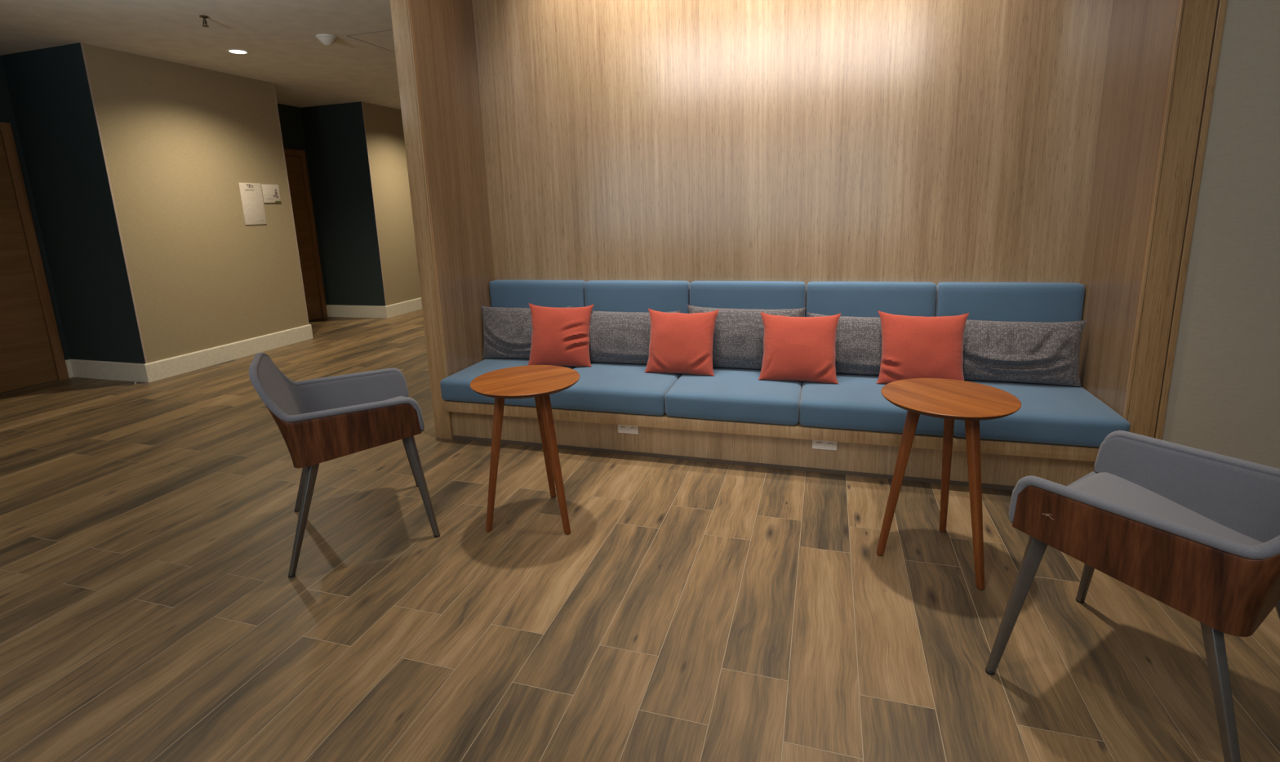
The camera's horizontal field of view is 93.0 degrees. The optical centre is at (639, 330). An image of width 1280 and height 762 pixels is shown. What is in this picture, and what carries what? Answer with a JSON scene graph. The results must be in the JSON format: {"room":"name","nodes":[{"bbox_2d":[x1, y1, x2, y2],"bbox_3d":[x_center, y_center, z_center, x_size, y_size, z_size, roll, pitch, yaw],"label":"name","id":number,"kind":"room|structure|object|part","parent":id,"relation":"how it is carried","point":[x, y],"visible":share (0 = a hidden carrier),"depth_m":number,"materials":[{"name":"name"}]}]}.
{"room":"lobby","nodes":[
{"label":"lobby","id":0,"kind":"room"},
{"bbox_2d":[0,0,400,109],"bbox_3d":[-3.833,-2.643,5.912,6.080,0.100,15.100,2,12,17],"label":"ceiling","id":1,"kind":"structure","parent":0,"point":[285,51],"depth_m":4.92,"materials":[{"name":"paint"}]},
{"bbox_2d":[199,14,208,26],"bbox_3d":[-3.212,-2.282,4.481,0.056,0.069,0.056,2,12,17],"label":"sprinkler head","id":2,"kind":"object","parent":1,"relation":"attached to","point":[204,21],"visible":1,"depth_m":4.47},
{"bbox_3d":[-3.212,-2.310,4.476,0.056,0.012,0.056,2,12,17],"label":"plate","id":3,"kind":"part","parent":2,"relation":"part of","materials":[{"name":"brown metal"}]},
{"bbox_3d":[-3.212,-2.280,4.482,0.034,0.054,0.016,2,12,17],"label":"frame","id":4,"kind":"part","parent":2,"relation":"part of","materials":[{"name":"silver metal"}]},
{"bbox_2d":[226,48,248,53],"bbox_3d":[-3.603,-2.500,5.443,0.172,0.006,0.172,2,12,17],"label":"recessed light","id":5,"kind":"object","parent":1,"relation":"in","point":[231,51],"visible":1,"depth_m":5.43,"materials":[{"name":"white plastic"}]},
{"bbox_2d":[229,49,246,53],"bbox_3d":[-3.603,-2.500,5.443,0.131,0.004,0.131,2,12,17],"label":"diffuser","id":6,"kind":"object","parent":5,"relation":"attached to","point":[230,51],"depth_m":5.44,"materials":[{"name":"white"}]},
{"bbox_2d":[315,33,337,45],"bbox_3d":[-2.620,-2.426,5.090,0.164,0.070,0.164,2,12,17],"label":"smoke detector","id":7,"kind":"object","parent":1,"relation":"attached to","point":[326,39],"visible":1,"depth_m":5.05,"materials":[{"name":"white plastic"}]},
{"bbox_2d":[346,29,395,52],"bbox_3d":[-2.077,-2.514,5.266,0.600,0.003,0.600,2,12,17],"label":"access panel","id":8,"kind":"object","parent":1,"relation":"attached to","point":[384,39],"visible":0.49,"depth_m":5.18,"materials":[{"name":"paint"}]},
{"bbox_2d":[0,42,421,393],"bbox_3d":[-4.133,-1.658,8.662,1.133,2.918,9.523,2,12,17],"label":"wall","id":9,"kind":"structure","parent":0,"point":[180,140],"depth_m":5.87,"materials":[{"name":"beige paint"}]},
{"bbox_2d":[0,121,69,392],"bbox_3d":[-5.708,-0.572,5.058,0.079,2.345,1.187,2,12,17],"label":"door","id":10,"kind":"structure","parent":9,"relation":"in","point":[26,357],"depth_m":5.48,"materials":[{"name":"brown wood"}]},
{"bbox_2d":[80,42,147,363],"bbox_3d":[-4.581,-1.042,5.306,0.007,2.743,0.014,2,12,17],"label":"trim","id":11,"kind":"structure","parent":9,"relation":"attached to","point":[82,43],"depth_m":5.28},
{"bbox_2d":[65,324,313,382],"bbox_3d":[-4.744,0.188,6.598,1.029,0.175,1.943,2,12,17],"label":"baseboard","id":12,"kind":"structure","parent":9,"relation":"attached to","point":[174,366],"depth_m":5.89,"materials":[{"name":"beige wood"}]},
{"bbox_2d":[239,182,266,224],"bbox_3d":[-4.182,-1.371,6.565,0.007,0.440,0.260,2,12,17],"label":"wall sign","id":13,"kind":"object","parent":9,"relation":"attached to","point":[251,196],"visible":1,"depth_m":6.56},
{"bbox_2d":[261,183,280,202],"bbox_3d":[-4.111,-1.529,6.776,0.011,0.200,0.216,2,12,17],"label":"wall sign","id":14,"kind":"object","parent":9,"relation":"attached to","point":[271,193],"visible":1,"depth_m":6.77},
{"bbox_2d":[272,82,309,324],"bbox_3d":[-4.040,-1.417,7.045,0.007,2.743,0.014,2,12,17],"label":"trim","id":15,"kind":"structure","parent":9,"relation":"attached to","point":[273,82],"depth_m":7.03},
{"bbox_2d":[284,148,328,320],"bbox_3d":[-4.770,-1.225,8.080,0.079,2.345,1.187,2,12,17],"label":"door","id":16,"kind":"structure","parent":9,"relation":"in","point":[296,166],"depth_m":8.47,"materials":[{"name":"brown wood"}]},
{"bbox_2d":[361,101,386,306],"bbox_3d":[-3.642,-1.695,8.328,0.007,2.743,0.014,2,12,17],"label":"trim","id":17,"kind":"structure","parent":9,"relation":"attached to","point":[362,101],"depth_m":8.31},
{"bbox_2d":[326,297,422,318],"bbox_3d":[-3.365,-0.772,11.038,1.029,0.175,4.995,2,12,17],"label":"baseboard","id":18,"kind":"structure","parent":9,"relation":"attached to","point":[397,308],"depth_m":8.78,"materials":[{"name":"white wood"}]},
{"bbox_2d":[410,0,494,376],"bbox_3d":[-1.233,-1.080,3.949,0.120,3.500,0.664,2,12,17],"label":"wall","id":19,"kind":"structure","parent":0,"point":[444,34],"depth_m":3.92,"materials":[{"name":"brown wood"}]},
{"bbox_2d":[389,0,453,439],"bbox_3d":[-1.334,-1.010,3.627,0.122,3.500,0.025,2,12,17],"label":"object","id":20,"kind":"structure","parent":19,"relation":"attached to","point":[401,10],"depth_m":3.67,"materials":[{"name":"brown wood"}]},
{"bbox_2d":[0,308,1279,761],"bbox_3d":[-0.987,0.217,6.293,14.904,0.001,16.224,2,12,17],"label":"floor","id":21,"kind":"structure","parent":0,"point":[151,610],"depth_m":2.21,"materials":[{"name":"brown wood"}]},
{"bbox_2d":[248,352,439,577],"bbox_3d":[-1.353,0.505,2.815,0.645,0.862,0.662,-8,13,-26],"label":"armchair","id":22,"kind":"object","parent":21,"relation":"on","point":[318,420],"visible":1,"depth_m":2.60,"materials":[{"name":"brown wood"}]},
{"bbox_3d":[-1.645,0.685,3.006,0.199,0.445,0.029,0,12,9],"label":"leg","id":23,"kind":"part","parent":22,"relation":"part of","materials":[{"name":"silver metal"}]},
{"bbox_3d":[-1.400,0.774,2.536,0.172,0.445,0.127,-8,13,-26],"label":"leg","id":24,"kind":"part","parent":22,"relation":"part of","materials":[{"name":"silver metal"}]},
{"bbox_3d":[-1.304,0.441,2.828,0.498,0.092,0.522,-8,13,-26],"label":"seat","id":25,"kind":"part","parent":22,"relation":"part of","materials":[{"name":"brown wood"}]},
{"bbox_3d":[-1.224,0.611,3.200,0.026,0.485,0.132,3,12,21],"label":"leg","id":26,"kind":"part","parent":22,"relation":"part of","materials":[{"name":"silver metal"}]},
{"bbox_3d":[-0.987,0.697,2.745,0.132,0.485,0.026,1,12,15],"label":"leg","id":27,"kind":"part","parent":22,"relation":"part of","materials":[{"name":"silver metal"}]},
{"bbox_2d":[470,364,579,534],"bbox_3d":[-0.509,0.559,2.836,0.492,0.695,0.492,2,12,17],"label":"side table","id":28,"kind":"object","parent":21,"relation":"on","point":[538,382],"visible":1,"depth_m":2.73,"materials":[{"name":"brown wood"}]},
{"bbox_3d":[-0.658,0.585,2.767,0.141,0.680,0.040,-7,13,-25],"label":"leg","id":29,"kind":"part","parent":28,"relation":"part of","materials":[{"name":"brown wood"}]},
{"bbox_3d":[-0.467,0.532,2.995,0.041,0.680,0.142,2,12,17],"label":"leg","id":30,"kind":"part","parent":28,"relation":"part of","materials":[{"name":"brown wood"}]},
{"bbox_3d":[-0.384,0.584,2.731,0.141,0.680,0.040,8,15,40],"label":"leg","id":31,"kind":"part","parent":28,"relation":"part of","materials":[{"name":"brown wood"}]},
{"bbox_2d":[441,400,1099,489],"bbox_3d":[0.601,0.559,3.679,3.632,0.284,0.760,2,12,17],"label":"bench","id":32,"kind":"object","parent":21,"relation":"on","point":[865,453],"visible":0.35,"depth_m":3.31,"materials":[{"name":"brown wood"}]},
{"bbox_2d":[440,357,576,406],"bbox_3d":[-0.815,0.315,4.004,0.727,0.152,0.668,2,12,17],"label":"seat cushion","id":33,"kind":"object","parent":32,"relation":"on","point":[456,386],"visible":0.38,"depth_m":3.78,"materials":[{"name":"blue fabric"}]},
{"bbox_2d":[480,305,573,359],"bbox_3d":[-0.784,0.020,4.182,0.690,0.387,0.164,0,12,10],"label":"lumbar pillow","id":34,"kind":"object","parent":33,"relation":"on","point":[508,331],"visible":0.53,"depth_m":4.16,"materials":[{"name":"grey fabric"}]},
{"bbox_2d":[488,280,586,307],"bbox_3d":[-0.711,-0.021,4.314,0.722,0.678,0.102,2,12,17],"label":"cushion","id":35,"kind":"object","parent":32,"relation":"on","point":[504,293],"visible":0.39,"depth_m":4.21,"materials":[{"name":"blue fabric"}]},
{"bbox_2d":[549,361,683,415],"bbox_3d":[-0.119,0.335,3.792,0.727,0.152,0.668,2,12,17],"label":"seat cushion","id":36,"kind":"object","parent":32,"relation":"on","point":[607,387],"visible":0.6,"depth_m":3.53,"materials":[{"name":"blue fabric"}]},
{"bbox_2d":[528,302,594,366],"bbox_3d":[-0.521,0.025,3.975,0.455,0.412,0.172,-2,12,-1],"label":"throw pillow","id":37,"kind":"object","parent":36,"relation":"on","point":[560,336],"visible":0.98,"depth_m":3.93,"materials":[{"name":"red fabric"}]},
{"bbox_2d":[589,310,679,364],"bbox_3d":[-0.086,0.046,3.970,0.715,0.370,0.168,3,12,21],"label":"lumbar pillow","id":38,"kind":"object","parent":36,"relation":"on","point":[621,337],"visible":0.6,"depth_m":3.92,"materials":[{"name":"grey fabric"}]},
{"bbox_2d":[643,308,719,375],"bbox_3d":[0.250,0.065,3.728,0.458,0.379,0.186,2,12,19],"label":"throw pillow","id":39,"kind":"object","parent":36,"relation":"on","point":[680,342],"visible":1,"depth_m":3.68,"materials":[{"name":"red fabric"}]},
{"bbox_2d":[617,424,638,434],"bbox_3d":[-0.071,0.567,3.572,0.128,0.078,0.010,2,12,17],"label":"power outlet","id":40,"kind":"object","parent":32,"relation":"attached to","point":[621,428],"visible":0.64,"depth_m":3.57,"materials":[{"name":"white plastic"}]},
{"bbox_2d":[619,424,626,429],"bbox_3d":[-0.100,0.567,3.576,0.042,0.030,0.001,2,12,17],"label":"socket","id":41,"kind":"object","parent":40,"relation":"attached to","point":[621,427],"depth_m":3.58,"materials":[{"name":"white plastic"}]},
{"bbox_2d":[629,425,635,430],"bbox_3d":[-0.044,0.569,3.559,0.042,0.030,0.001,2,12,17],"label":"socket","id":42,"kind":"object","parent":40,"relation":"attached to","point":[631,427],"depth_m":3.56,"materials":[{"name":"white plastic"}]},
{"bbox_2d":[584,280,689,313],"bbox_3d":[-0.015,0.000,4.102,0.723,0.678,0.103,2,12,17],"label":"cushion","id":43,"kind":"object","parent":32,"relation":"on","point":[610,295],"visible":0.36,"depth_m":4.00,"materials":[{"name":"blue fabric"}]},
{"bbox_2d":[665,366,802,425],"bbox_3d":[0.577,0.356,3.580,0.727,0.153,0.668,2,12,17],"label":"seat cushion","id":44,"kind":"object","parent":32,"relation":"on","point":[733,394],"visible":0.74,"depth_m":3.32,"materials":[{"name":"blue fabric"}]},
{"bbox_2d":[687,304,805,368],"bbox_3d":[0.643,0.051,3.751,0.722,0.411,0.162,3,12,21],"label":"lumbar pillow","id":45,"kind":"object","parent":44,"relation":"on","point":[739,333],"visible":0.45,"depth_m":3.70,"materials":[{"name":"grey fabric"}]},
{"bbox_2d":[689,280,805,316],"bbox_3d":[0.681,0.020,3.890,0.723,0.678,0.103,2,12,17],"label":"cushion","id":46,"kind":"object","parent":32,"relation":"on","point":[762,295],"visible":0.37,"depth_m":3.79,"materials":[{"name":"blue fabric"}]},
{"bbox_2d":[812,440,837,450],"bbox_3d":[0.988,0.599,3.250,0.128,0.078,0.010,2,12,17],"label":"power outlet","id":47,"kind":"object","parent":32,"relation":"attached to","point":[816,444],"visible":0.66,"depth_m":3.25,"materials":[{"name":"white plastic"}]},
{"bbox_2d":[814,440,822,444],"bbox_3d":[0.959,0.599,3.254,0.042,0.030,0.001,2,12,17],"label":"socket","id":48,"kind":"object","parent":47,"relation":"attached to","point":[816,442],"depth_m":3.25,"materials":[{"name":"white plastic"}]},
{"bbox_2d":[826,440,834,445],"bbox_3d":[1.014,0.601,3.237,0.042,0.030,0.001,2,12,17],"label":"socket","id":49,"kind":"object","parent":47,"relation":"attached to","point":[828,442],"depth_m":3.24,"materials":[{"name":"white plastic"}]},
{"bbox_2d":[799,373,943,435],"bbox_3d":[1.272,0.377,3.369,0.727,0.152,0.668,2,12,17],"label":"seat cushion","id":50,"kind":"object","parent":32,"relation":"on","point":[857,402],"visible":0.56,"depth_m":3.12,"materials":[{"name":"blue fabric"}]},
{"bbox_2d":[756,311,841,383],"bbox_3d":[0.915,0.092,3.501,0.457,0.374,0.194,2,12,17],"label":"throw pillow","id":51,"kind":"object","parent":50,"relation":"on","point":[795,348],"visible":1,"depth_m":3.46,"materials":[{"name":"red fabric"}]},
{"bbox_2d":[807,312,933,374],"bbox_3d":[1.323,0.087,3.535,0.697,0.372,0.166,1,12,14],"label":"lumbar pillow","id":52,"kind":"object","parent":50,"relation":"on","point":[858,344],"visible":0.36,"depth_m":3.50,"materials":[{"name":"grey fabric"}]},
{"bbox_2d":[876,310,968,383],"bbox_3d":[1.543,0.100,3.328,0.465,0.392,0.179,3,12,21],"label":"throw pillow","id":53,"kind":"object","parent":50,"relation":"on","point":[913,346],"visible":0.89,"depth_m":3.28,"materials":[{"name":"red fabric"}]},
{"bbox_2d":[805,280,937,316],"bbox_3d":[1.377,0.041,3.679,0.722,0.678,0.103,2,12,17],"label":"cushion","id":54,"kind":"object","parent":32,"relation":"on","point":[849,298],"visible":0.38,"depth_m":3.58,"materials":[{"name":"blue fabric"}]},
{"bbox_2d":[934,281,1084,322],"bbox_3d":[2.072,0.062,3.467,0.722,0.678,0.103,2,12,17],"label":"cushion","id":55,"kind":"object","parent":32,"relation":"on","point":[1006,301],"visible":0.41,"depth_m":3.37,"materials":[{"name":"blue fabric"}]},
{"bbox_2d":[953,379,1129,447],"bbox_3d":[1.968,0.398,3.157,0.727,0.152,0.668,2,12,17],"label":"seat cushion","id":56,"kind":"object","parent":32,"relation":"on","point":[1051,414],"visible":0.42,"depth_m":2.88,"materials":[{"name":"blue fabric"}]},
{"bbox_2d":[962,319,1086,386],"bbox_3d":[2.023,0.112,3.310,0.685,0.355,0.174,2,12,19],"label":"lumbar pillow","id":57,"kind":"object","parent":56,"relation":"on","point":[1026,352],"visible":0.86,"depth_m":3.25,"materials":[{"name":"grey fabric"}]},
{"bbox_2d":[876,377,1021,589],"bbox_3d":[1.206,0.589,2.426,0.484,0.692,0.484,2,12,17],"label":"side table","id":58,"kind":"object","parent":21,"relation":"on","point":[948,399],"visible":1,"depth_m":2.33,"materials":[{"name":"brown wood"}]},
{"bbox_3d":[1.041,0.598,2.445,0.141,0.677,0.040,-1,12,6],"label":"leg","id":59,"kind":"part","parent":58,"relation":"part of","materials":[{"name":"brown wood"}]},
{"bbox_3d":[1.294,0.565,2.565,0.040,0.677,0.141,5,14,32],"label":"leg","id":60,"kind":"part","parent":58,"relation":"part of","materials":[{"name":"brown wood"}]},
{"bbox_3d":[1.252,0.627,2.271,0.040,0.677,0.141,-5,12,-15],"label":"leg","id":61,"kind":"part","parent":58,"relation":"part of","materials":[{"name":"brown wood"}]},
{"bbox_2d":[985,430,1279,761],"bbox_3d":[1.490,0.643,1.695,0.662,0.862,0.645,-9,14,-31],"label":"armchair","id":62,"kind":"object","parent":21,"relation":"on","point":[1196,531],"visible":1,"depth_m":1.64,"materials":[{"name":"brown wood"}]},
{"bbox_3d":[1.130,0.818,1.822,0.132,0.485,0.026,1,12,15],"label":"leg","id":63,"kind":"part","parent":62,"relation":"part of","materials":[{"name":"silver metal"}]},
{"bbox_3d":[1.569,0.748,2.093,0.026,0.485,0.132,0,12,10],"label":"leg","id":64,"kind":"part","parent":62,"relation":"part of","materials":[{"name":"silver metal"}]},
{"bbox_3d":[1.457,0.576,1.730,0.522,0.092,0.498,-9,14,-31],"label":"seat","id":65,"kind":"part","parent":62,"relation":"part of","materials":[{"name":"grey fabric"}]},
{"bbox_3d":[1.374,0.911,1.432,0.029,0.445,0.199,-1,12,3],"label":"leg","id":66,"kind":"part","parent":62,"relation":"part of","materials":[{"name":"silver metal"}]},
{"bbox_3d":[1.830,0.838,1.714,0.199,0.445,0.029,3,13,22],"label":"leg","id":67,"kind":"part","parent":62,"relation":"part of","materials":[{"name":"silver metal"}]},
{"bbox_2d":[471,0,1112,316],"bbox_3d":[0.665,-1.096,3.727,3.878,3.500,0.030,2,12,17],"label":"wall","id":68,"kind":"structure","parent":0,"point":[935,141],"depth_m":3.63,"materials":[{"name":"brown wood"}]},
{"bbox_2d":[1078,0,1178,416],"bbox_3d":[2.362,-0.972,2.856,0.122,3.500,0.664,2,12,17],"label":"wall","id":69,"kind":"structure","parent":0,"point":[1141,35],"depth_m":2.90,"materials":[{"name":"brown wood"}]},
{"bbox_2d":[1122,0,1217,437],"bbox_3d":[2.262,-0.902,2.534,0.122,3.500,0.025,2,12,17],"label":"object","id":70,"kind":"structure","parent":69,"relation":"attached to","point":[1195,19],"depth_m":2.60,"materials":[{"name":"brown wood"}]},
{"bbox_2d":[1154,0,1218,436],"bbox_3d":[2.324,-0.901,2.518,0.006,3.500,0.012,2,12,17],"label":"trim","id":71,"kind":"structure","parent":69,"relation":"attached to","point":[1218,0],"depth_m":2.59,"materials":[{"name":"brown wood"}]},
{"bbox_2d":[1161,0,1279,468],"bbox_3d":[3.801,-0.866,2.111,3.007,3.500,0.088,2,12,17],"label":"wall","id":72,"kind":"structure","parent":0,"point":[1224,397],"depth_m":2.59,"materials":[{"name":"white paint"}]},
{"bbox_2d":[1154,0,1227,439],"bbox_3d":[2.337,-0.899,2.509,0.025,3.500,0.022,2,12,17],"label":"strip","id":73,"kind":"object","parent":72,"relation":"attached to","point":[1222,6],"visible":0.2,"depth_m":2.58,"materials":[{"name":"brown wood"}]}
]}

